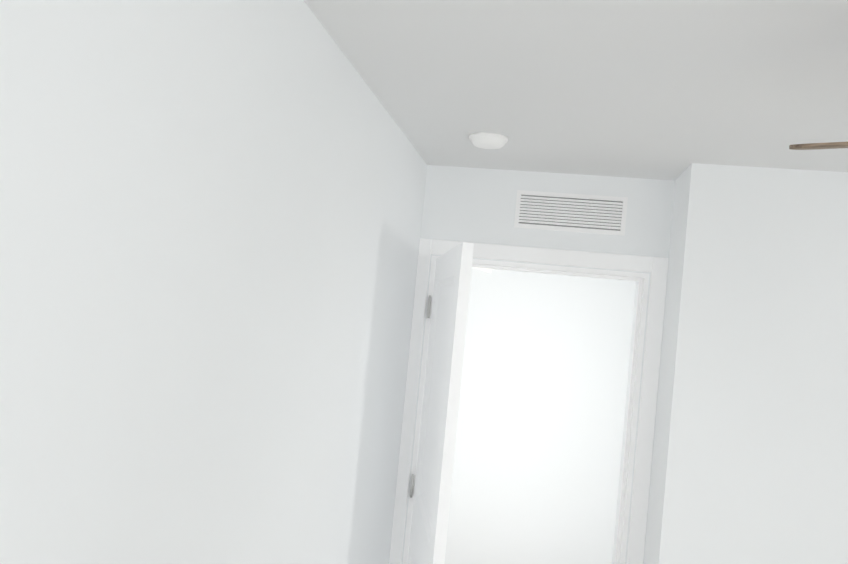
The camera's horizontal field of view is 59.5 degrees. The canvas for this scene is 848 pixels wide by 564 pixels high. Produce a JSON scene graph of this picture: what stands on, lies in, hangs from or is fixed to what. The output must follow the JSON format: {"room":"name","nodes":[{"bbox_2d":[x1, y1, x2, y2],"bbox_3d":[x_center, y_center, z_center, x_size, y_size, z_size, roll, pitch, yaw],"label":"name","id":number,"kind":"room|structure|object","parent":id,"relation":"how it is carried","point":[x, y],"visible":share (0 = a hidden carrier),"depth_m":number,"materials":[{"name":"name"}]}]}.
{"room":"bedroom","nodes":[
{"label":"bedroom","id":0,"kind":"room"},
{"bbox_2d":[0,0,426,563],"bbox_3d":[-0.450,0.606,1.405,0.120,2.440,3.910,5,-2,9],"label":"wall","id":1,"kind":"structure","parent":0,"point":[211,213],"depth_m":1.21,"materials":[{"name":"paint"}]},
{"bbox_2d":[401,165,674,563],"bbox_3d":[0.422,0.750,3.180,1.045,2.440,0.120,5,-2,9],"label":"wall","id":2,"kind":"structure","parent":0,"point":[468,204],"depth_m":3.17,"materials":[{"name":"paint"}]},
{"bbox_2d":[403,256,648,563],"bbox_3d":[0.397,0.946,3.174,0.915,2.045,0.118,5,-2,9],"label":"door jamb","id":3,"kind":"structure","parent":2,"relation":"in","point":[642,279],"depth_m":3.12,"materials":[{"name":"paint"}]},
{"bbox_2d":[389,238,668,563],"bbox_3d":[0.396,0.908,3.107,1.042,2.115,0.016,5,-2,9],"label":"door frame","id":4,"kind":"structure","parent":2,"relation":"attached to","point":[657,267],"depth_m":3.10,"materials":[{"name":"paint"}]},
{"bbox_2d":[407,242,473,563],"bbox_3d":[0.009,0.894,2.731,0.171,2.020,0.911,6,-2,-4],"label":"hall door","id":5,"kind":"structure","parent":4,"relation":"attached to","point":[438,425],"depth_m":2.53,"materials":[{"name":"paint"}]},
{"bbox_2d":[514,190,627,235],"bbox_3d":[0.618,-0.293,3.135,0.460,0.160,0.008,5,-2,9],"label":"air vent","id":6,"kind":"object","parent":2,"relation":"in","point":[595,214],"visible":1,"depth_m":3.13,"materials":[{"name":"metal"}]},
{"bbox_2d":[444,267,635,563],"bbox_3d":[0.801,0.821,4.191,5.595,2.440,0.120,5,-2,9],"label":"wall","id":7,"kind":"structure","parent":0,"point":[540,429],"depth_m":4.16,"materials":[{"name":"paint"}]},
{"bbox_2d":[475,267,490,272],"bbox_3d":[-0.338,-0.312,4.362,1.500,0.390,0.012,5,-2,9],"label":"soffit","id":8,"kind":"structure","parent":7,"relation":"attached to","point":[487,270],"depth_m":4.23,"materials":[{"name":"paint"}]},
{"bbox_2d":[304,0,847,179],"bbox_3d":[0.597,-0.556,1.833,5.715,0.100,4.970,5,-2,9],"label":"ceiling","id":9,"kind":"structure","parent":0,"point":[662,89],"depth_m":1.89,"materials":[{"name":"paint"}]},
{"bbox_2d":[469,132,507,148],"bbox_3d":[0.228,-0.496,2.634,0.140,0.034,0.140,5,-2,9],"label":"smoke detector","id":10,"kind":"object","parent":9,"relation":"attached to","point":[483,140],"visible":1,"depth_m":2.59,"materials":[{"name":"white plastic"}]},
{"bbox_2d":[789,142,847,149],"bbox_3d":[1.364,-0.243,1.110,1.377,0.427,1.380,5,-2,9],"label":"ceiling fan","id":11,"kind":"object","parent":9,"relation":"hanging from","point":[829,145],"visible":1,"depth_m":1.43,"materials":[{"name":"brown wood"}]},
{"bbox_2d":[612,163,847,563],"bbox_3d":[2.206,0.920,3.185,2.490,2.440,1.410,5,-2,9],"label":"wall","id":12,"kind":"structure","parent":0,"point":[749,465],"depth_m":2.67,"materials":[{"name":"paint"}]}
]}

